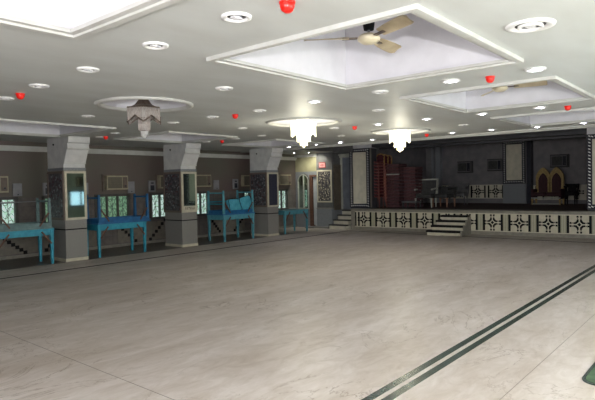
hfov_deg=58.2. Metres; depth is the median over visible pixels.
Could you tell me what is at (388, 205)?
bench cushion
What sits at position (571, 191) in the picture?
armchair
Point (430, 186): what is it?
armchair
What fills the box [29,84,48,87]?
recessed light
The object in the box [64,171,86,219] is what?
mirror
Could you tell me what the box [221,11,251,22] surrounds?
recessed light
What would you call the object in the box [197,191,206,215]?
window
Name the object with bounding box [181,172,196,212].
mirror
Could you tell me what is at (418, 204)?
bench cushion
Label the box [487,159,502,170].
air conditioner
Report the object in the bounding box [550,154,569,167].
air conditioner
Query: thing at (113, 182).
grille
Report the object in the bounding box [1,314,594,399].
trim
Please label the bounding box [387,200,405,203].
bench cushion
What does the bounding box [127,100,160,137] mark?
chandelier
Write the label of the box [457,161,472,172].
air conditioner
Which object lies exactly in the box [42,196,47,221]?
window
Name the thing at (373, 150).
wall
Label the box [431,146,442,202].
trim
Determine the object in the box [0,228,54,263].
table
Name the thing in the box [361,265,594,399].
trim
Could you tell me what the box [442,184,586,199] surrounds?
trim
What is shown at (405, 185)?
bench cushion
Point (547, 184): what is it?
sofa
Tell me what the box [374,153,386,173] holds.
banquet chair
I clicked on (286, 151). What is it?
ceiling
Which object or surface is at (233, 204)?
cushion
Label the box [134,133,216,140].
ceiling
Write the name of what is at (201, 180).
grille
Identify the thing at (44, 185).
switch box
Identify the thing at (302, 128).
chandelier
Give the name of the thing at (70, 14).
ceiling
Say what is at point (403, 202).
table
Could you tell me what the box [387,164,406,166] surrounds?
bench cushion
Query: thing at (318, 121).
ceiling
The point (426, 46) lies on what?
ceiling
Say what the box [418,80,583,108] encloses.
ceiling
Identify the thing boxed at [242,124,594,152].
trim
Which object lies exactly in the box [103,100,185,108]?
ceiling
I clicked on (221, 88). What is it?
recessed light
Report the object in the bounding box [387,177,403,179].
bench cushion
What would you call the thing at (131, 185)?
switch box
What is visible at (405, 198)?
bench cushion
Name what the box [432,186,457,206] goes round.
armchair
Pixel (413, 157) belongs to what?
wall
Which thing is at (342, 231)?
trim
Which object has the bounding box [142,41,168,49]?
recessed light
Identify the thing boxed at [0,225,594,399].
floor
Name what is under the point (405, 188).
bench cushion
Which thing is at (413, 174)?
bench cushion
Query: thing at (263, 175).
pillar
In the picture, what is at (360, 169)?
marble panel
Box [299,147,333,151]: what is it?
wall
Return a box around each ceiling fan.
[304,15,413,52]
[481,80,546,95]
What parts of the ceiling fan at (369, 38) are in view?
blade, blade arm, blade, blade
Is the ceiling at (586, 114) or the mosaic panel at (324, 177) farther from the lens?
the mosaic panel at (324, 177)
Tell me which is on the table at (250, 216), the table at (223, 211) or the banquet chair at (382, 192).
the table at (223, 211)
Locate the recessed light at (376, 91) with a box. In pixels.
[372,90,388,93]
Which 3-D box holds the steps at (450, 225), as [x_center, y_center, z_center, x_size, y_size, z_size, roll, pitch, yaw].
[4.575,0.762,16.204,1.090,0.568,0.858,0,2,37]
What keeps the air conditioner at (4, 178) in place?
attached to the wall at (29, 169)
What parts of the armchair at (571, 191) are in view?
seat, backrest, frame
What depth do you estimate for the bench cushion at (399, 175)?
19.05 m
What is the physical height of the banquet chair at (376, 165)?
0.748 m
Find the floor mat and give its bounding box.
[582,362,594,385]
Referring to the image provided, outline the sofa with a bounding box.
[531,167,564,204]
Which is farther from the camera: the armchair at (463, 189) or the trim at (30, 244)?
the armchair at (463, 189)
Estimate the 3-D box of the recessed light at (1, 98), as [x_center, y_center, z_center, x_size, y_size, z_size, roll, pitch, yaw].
[-3.637,-1.260,6.648,0.210,0.018,0.210,0,2,40]
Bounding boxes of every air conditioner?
[0,174,8,194]
[102,174,127,191]
[155,174,162,189]
[197,174,210,187]
[239,174,249,187]
[278,174,290,185]
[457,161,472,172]
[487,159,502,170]
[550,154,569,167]
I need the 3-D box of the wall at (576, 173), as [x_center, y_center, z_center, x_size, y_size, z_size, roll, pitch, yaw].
[10.161,-1.034,19.263,11.900,2.560,0.200,0,2,40]
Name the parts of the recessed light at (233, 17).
bulb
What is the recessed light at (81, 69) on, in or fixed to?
in the ceiling at (194, 31)
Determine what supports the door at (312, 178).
in the wall at (331, 158)
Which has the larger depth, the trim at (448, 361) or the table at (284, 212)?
the table at (284, 212)
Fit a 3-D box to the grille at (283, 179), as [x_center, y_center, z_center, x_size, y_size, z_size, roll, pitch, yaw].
[-0.485,-0.741,19.568,0.010,0.300,0.408,0,2,40]
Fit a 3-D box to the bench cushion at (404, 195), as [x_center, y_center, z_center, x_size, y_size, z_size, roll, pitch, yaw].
[4.158,-0.172,19.198,0.468,0.108,0.610,0,2,41]
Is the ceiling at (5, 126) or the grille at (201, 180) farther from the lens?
the grille at (201, 180)
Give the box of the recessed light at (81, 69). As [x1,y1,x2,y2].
[76,67,99,72]
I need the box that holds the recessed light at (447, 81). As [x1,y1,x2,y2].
[441,79,459,83]
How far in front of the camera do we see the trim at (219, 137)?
12.41 m
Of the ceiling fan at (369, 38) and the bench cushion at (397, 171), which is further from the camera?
the bench cushion at (397, 171)
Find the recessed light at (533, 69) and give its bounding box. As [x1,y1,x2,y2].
[525,67,545,71]
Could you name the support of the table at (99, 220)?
on the table at (131, 225)
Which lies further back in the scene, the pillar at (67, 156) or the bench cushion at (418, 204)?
the bench cushion at (418, 204)
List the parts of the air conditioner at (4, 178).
control panel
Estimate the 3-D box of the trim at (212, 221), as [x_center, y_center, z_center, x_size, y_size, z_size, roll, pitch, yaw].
[-5.309,0.930,14.086,0.009,0.625,10.910,0,2,40]
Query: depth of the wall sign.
19.41 m
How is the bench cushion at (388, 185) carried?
on the bench cushion at (388, 188)
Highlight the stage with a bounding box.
[351,208,594,238]
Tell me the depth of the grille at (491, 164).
21.00 m
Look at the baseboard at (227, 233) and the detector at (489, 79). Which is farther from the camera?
the baseboard at (227, 233)
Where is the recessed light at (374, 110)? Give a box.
[372,109,384,111]
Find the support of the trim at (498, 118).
attached to the ceiling at (194, 31)
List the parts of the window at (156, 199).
pane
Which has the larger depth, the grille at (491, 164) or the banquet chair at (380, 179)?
the grille at (491, 164)
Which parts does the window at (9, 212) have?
pane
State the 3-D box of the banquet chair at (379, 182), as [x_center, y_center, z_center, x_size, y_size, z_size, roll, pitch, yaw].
[2.817,-0.304,18.887,0.499,0.748,0.539,0,2,40]
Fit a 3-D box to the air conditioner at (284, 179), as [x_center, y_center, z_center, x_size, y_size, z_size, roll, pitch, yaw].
[-0.491,-0.744,19.672,0.185,0.460,0.740,0,2,40]
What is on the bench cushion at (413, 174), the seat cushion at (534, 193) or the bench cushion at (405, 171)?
the bench cushion at (405, 171)
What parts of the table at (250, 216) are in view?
leg, leg, leg, leg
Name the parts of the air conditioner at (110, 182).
control panel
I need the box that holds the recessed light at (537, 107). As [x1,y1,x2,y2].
[533,106,546,108]
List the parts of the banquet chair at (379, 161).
backrest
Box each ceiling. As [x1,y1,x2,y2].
[0,0,138,28]
[0,0,594,151]
[0,121,97,134]
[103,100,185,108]
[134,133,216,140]
[230,13,504,84]
[241,140,299,145]
[272,119,333,124]
[282,150,327,154]
[378,129,421,132]
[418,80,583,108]
[507,110,594,123]
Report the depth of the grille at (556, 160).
19.48 m
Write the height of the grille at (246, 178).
0.300 m
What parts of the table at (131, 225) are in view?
leg, leg, leg, leg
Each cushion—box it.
[226,198,241,209]
[238,195,250,208]
[386,167,403,170]
[386,170,405,173]
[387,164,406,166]
[387,174,403,176]
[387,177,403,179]
[387,181,403,183]
[387,184,404,186]
[387,187,404,190]
[387,190,405,193]
[387,194,403,196]
[387,197,403,200]
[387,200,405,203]
[387,204,402,206]
[403,167,422,169]
[403,173,421,176]
[403,177,422,179]
[403,194,415,196]
[404,170,422,172]
[404,180,421,183]
[404,184,422,186]
[404,187,421,189]
[404,190,420,193]
[404,197,422,199]
[404,203,422,206]
[533,192,546,195]
[546,192,558,195]
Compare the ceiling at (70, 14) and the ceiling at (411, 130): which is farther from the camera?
the ceiling at (411, 130)
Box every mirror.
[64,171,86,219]
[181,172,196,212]
[267,172,278,206]
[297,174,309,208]
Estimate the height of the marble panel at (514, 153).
1.620 m
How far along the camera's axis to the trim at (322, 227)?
19.34 m
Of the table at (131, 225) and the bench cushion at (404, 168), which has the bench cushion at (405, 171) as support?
the bench cushion at (404, 168)
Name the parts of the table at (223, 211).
leg, leg, leg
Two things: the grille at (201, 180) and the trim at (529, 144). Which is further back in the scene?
the trim at (529, 144)
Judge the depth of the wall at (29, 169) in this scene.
14.79 m
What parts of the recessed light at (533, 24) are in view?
bulb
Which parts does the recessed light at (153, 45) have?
bulb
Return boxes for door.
[309,175,316,225]
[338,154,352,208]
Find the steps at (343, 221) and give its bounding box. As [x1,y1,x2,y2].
[329,210,351,229]
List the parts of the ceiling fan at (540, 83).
blade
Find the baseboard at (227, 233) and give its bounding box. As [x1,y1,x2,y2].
[0,225,296,259]
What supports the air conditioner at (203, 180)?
attached to the wall at (29, 169)
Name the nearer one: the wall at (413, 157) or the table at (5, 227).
the table at (5, 227)
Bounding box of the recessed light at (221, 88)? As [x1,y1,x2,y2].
[215,86,232,90]
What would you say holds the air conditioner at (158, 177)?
attached to the wall at (29, 169)
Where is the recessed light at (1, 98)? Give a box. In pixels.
[0,97,14,100]
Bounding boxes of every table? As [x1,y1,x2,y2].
[0,198,53,231]
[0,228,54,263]
[87,194,150,224]
[87,221,146,257]
[206,190,254,214]
[207,213,254,241]
[278,209,308,233]
[402,201,421,208]
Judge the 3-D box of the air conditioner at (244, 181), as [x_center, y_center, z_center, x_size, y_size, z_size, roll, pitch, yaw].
[-1.663,-0.661,18.282,0.185,0.460,0.740,0,2,40]
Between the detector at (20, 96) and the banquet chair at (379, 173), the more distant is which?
the banquet chair at (379, 173)
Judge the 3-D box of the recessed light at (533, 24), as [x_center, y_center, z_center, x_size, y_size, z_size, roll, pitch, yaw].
[1.729,-1.286,3.968,0.350,0.026,0.350,0,2,40]
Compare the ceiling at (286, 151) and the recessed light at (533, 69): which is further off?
the ceiling at (286, 151)
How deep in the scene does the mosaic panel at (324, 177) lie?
19.39 m
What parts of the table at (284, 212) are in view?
leg, leg, leg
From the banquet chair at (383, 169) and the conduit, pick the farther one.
the banquet chair at (383, 169)
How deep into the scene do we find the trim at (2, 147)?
14.63 m
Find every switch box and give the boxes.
[12,183,21,195]
[42,183,46,195]
[127,181,134,192]
[148,181,155,191]
[213,180,218,188]
[232,179,237,188]
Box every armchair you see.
[414,178,438,207]
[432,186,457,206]
[448,183,469,204]
[563,184,579,204]
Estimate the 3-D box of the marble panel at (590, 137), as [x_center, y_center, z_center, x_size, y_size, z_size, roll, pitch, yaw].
[8.279,-0.762,14.218,1.020,2.020,0.155,0,2,37]
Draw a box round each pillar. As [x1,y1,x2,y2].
[47,136,89,261]
[163,143,200,246]
[249,148,282,235]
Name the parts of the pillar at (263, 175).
mosaic panel, mosaic frame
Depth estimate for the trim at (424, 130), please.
11.63 m
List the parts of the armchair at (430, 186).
seat, backrest, frame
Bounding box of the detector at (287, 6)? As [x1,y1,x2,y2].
[279,0,294,13]
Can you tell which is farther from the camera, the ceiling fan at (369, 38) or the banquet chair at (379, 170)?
the banquet chair at (379, 170)
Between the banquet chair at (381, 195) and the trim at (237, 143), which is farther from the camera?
the banquet chair at (381, 195)
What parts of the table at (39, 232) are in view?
leg, leg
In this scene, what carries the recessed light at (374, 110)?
in the ceiling at (194, 31)
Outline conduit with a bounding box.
[0,201,35,202]
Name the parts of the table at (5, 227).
leg, leg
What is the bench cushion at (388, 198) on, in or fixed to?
on the bench cushion at (399, 201)
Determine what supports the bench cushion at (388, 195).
on the bench cushion at (388, 198)
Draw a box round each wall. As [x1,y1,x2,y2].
[0,141,295,256]
[295,146,352,226]
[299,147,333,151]
[351,148,376,208]
[353,127,594,149]
[376,147,426,206]
[426,138,586,203]
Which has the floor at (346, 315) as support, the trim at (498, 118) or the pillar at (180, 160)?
the pillar at (180, 160)
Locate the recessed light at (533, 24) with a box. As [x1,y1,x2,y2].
[505,18,555,32]
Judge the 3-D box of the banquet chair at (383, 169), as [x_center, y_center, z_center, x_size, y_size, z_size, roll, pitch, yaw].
[2.807,-0.844,18.872,0.499,0.748,0.539,0,2,40]
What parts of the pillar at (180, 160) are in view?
mosaic panel, mosaic frame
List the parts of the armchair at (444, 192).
seat, backrest, frame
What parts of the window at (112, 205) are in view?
pane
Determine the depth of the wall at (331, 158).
19.53 m
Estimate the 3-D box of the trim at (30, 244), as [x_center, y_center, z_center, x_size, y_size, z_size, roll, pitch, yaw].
[-4.098,0.877,15.536,0.012,0.520,10.600,0,2,40]
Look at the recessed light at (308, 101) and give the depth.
7.35 m
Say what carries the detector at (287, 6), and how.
attached to the ceiling at (194, 31)
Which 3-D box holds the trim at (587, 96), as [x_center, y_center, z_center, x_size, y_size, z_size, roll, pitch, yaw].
[2.789,-1.404,7.335,1.940,0.045,2.120,0,2,40]
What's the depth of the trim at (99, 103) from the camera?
7.10 m
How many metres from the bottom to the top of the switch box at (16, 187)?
0.300 m
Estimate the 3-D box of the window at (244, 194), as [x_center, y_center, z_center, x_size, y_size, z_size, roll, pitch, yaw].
[-1.571,0.030,18.570,0.140,0.760,0.950,0,2,40]
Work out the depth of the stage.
15.84 m
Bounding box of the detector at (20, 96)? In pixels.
[15,93,24,99]
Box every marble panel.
[349,148,371,207]
[502,141,525,183]
[587,134,594,208]
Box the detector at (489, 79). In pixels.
[485,76,494,82]
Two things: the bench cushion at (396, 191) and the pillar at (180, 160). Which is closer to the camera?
the pillar at (180, 160)
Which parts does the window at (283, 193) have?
pane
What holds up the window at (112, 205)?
in the wall at (29, 169)
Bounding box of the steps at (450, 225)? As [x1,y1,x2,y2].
[426,215,470,235]
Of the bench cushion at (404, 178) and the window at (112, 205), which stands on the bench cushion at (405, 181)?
the bench cushion at (404, 178)
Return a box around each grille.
[108,177,121,187]
[197,176,206,185]
[244,176,249,184]
[280,176,287,183]
[458,163,465,170]
[488,161,496,168]
[552,156,561,164]
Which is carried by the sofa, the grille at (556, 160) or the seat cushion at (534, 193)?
the seat cushion at (534, 193)
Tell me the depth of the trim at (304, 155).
19.86 m
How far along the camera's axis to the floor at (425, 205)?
18.58 m
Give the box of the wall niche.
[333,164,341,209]
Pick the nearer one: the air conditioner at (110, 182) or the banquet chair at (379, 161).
the air conditioner at (110, 182)
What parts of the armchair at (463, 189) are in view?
backrest, frame, seat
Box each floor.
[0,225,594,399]
[377,203,588,209]
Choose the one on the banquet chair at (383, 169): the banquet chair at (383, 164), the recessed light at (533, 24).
the banquet chair at (383, 164)
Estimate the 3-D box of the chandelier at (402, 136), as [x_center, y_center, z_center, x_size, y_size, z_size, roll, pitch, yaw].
[2.269,-1.401,11.870,0.462,0.670,0.462,-2,2,-39]
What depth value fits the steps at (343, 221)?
18.99 m
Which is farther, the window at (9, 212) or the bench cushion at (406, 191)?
the bench cushion at (406, 191)
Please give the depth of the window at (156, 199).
15.61 m
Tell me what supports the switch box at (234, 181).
attached to the wall at (29, 169)
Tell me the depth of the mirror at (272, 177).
16.81 m
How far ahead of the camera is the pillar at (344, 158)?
19.42 m
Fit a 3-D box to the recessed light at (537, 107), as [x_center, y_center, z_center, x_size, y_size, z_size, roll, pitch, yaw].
[3.829,-1.458,8.445,0.210,0.022,0.210,0,2,40]
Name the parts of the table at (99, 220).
leg, leg, leg, leg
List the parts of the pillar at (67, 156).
mosaic panel, mosaic frame, capital moulding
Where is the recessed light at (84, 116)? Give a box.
[81,115,94,117]
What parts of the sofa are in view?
arm, panel, rail, panel, arm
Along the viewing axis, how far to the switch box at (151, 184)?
15.35 m
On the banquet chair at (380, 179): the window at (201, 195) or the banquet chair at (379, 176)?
the banquet chair at (379, 176)
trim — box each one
[0,0,181,39]
[0,118,115,136]
[0,145,296,159]
[0,219,244,255]
[0,231,591,278]
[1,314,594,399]
[3,218,242,253]
[94,96,193,112]
[114,131,237,142]
[206,3,523,90]
[221,139,323,147]
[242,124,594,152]
[266,117,341,126]
[294,154,316,157]
[315,208,332,228]
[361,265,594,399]
[370,128,429,134]
[399,75,594,112]
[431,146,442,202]
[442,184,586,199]
[490,107,594,126]
[503,184,526,203]
[526,141,533,203]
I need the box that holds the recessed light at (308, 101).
[307,100,321,102]
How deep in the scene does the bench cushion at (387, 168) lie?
19.10 m
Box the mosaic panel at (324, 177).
[317,170,331,201]
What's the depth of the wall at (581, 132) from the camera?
16.20 m
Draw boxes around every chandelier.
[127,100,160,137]
[290,119,315,147]
[389,129,409,151]
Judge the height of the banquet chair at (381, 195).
0.748 m
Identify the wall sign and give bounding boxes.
[319,162,325,167]
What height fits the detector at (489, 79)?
0.070 m
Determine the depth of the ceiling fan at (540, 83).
7.20 m
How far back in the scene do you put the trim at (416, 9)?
4.62 m
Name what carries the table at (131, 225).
on the floor at (346, 315)
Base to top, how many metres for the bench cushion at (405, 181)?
0.108 m
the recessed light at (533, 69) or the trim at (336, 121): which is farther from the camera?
the trim at (336, 121)
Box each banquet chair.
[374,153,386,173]
[374,157,386,176]
[374,160,386,179]
[374,164,386,182]
[374,169,386,185]
[374,170,386,189]
[374,173,386,192]
[374,176,386,195]
[374,179,386,198]
[374,182,386,201]
[374,185,386,204]
[374,188,386,207]
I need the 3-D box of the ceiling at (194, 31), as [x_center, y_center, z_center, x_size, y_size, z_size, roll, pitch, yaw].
[-1.461,-1.335,7.453,14.450,0.001,16.000,0,2,40]
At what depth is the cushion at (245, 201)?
16.10 m
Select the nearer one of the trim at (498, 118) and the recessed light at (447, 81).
the recessed light at (447, 81)
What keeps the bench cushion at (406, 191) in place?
on the bench cushion at (404, 195)
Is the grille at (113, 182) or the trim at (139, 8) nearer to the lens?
the trim at (139, 8)
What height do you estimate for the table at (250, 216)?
0.765 m
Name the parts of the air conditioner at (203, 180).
control panel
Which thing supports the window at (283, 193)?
in the wall at (29, 169)
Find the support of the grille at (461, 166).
attached to the air conditioner at (462, 166)
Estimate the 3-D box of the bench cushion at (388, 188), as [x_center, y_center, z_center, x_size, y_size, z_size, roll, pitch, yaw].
[3.579,-0.405,19.339,0.508,0.108,0.610,0,2,42]
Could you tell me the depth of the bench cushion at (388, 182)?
19.09 m
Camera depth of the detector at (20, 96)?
6.33 m
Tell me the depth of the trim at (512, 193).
20.35 m
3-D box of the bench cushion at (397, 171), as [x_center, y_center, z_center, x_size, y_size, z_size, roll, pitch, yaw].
[3.590,-1.005,19.310,0.508,0.108,0.610,0,2,42]
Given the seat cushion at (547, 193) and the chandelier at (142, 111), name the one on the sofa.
the seat cushion at (547, 193)
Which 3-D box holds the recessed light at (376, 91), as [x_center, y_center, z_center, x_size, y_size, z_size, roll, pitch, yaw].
[1.039,-1.355,6.719,0.210,0.018,0.210,0,2,40]
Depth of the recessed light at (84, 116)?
8.40 m
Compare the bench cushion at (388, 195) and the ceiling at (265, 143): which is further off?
the bench cushion at (388, 195)
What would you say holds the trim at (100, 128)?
attached to the ceiling at (194, 31)
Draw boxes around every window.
[0,197,18,223]
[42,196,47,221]
[94,193,130,217]
[149,192,164,218]
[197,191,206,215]
[243,190,249,195]
[278,189,288,209]
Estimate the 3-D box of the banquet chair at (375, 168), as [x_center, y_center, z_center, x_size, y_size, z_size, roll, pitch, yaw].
[2.802,-1.059,18.865,0.499,0.748,0.539,0,2,40]

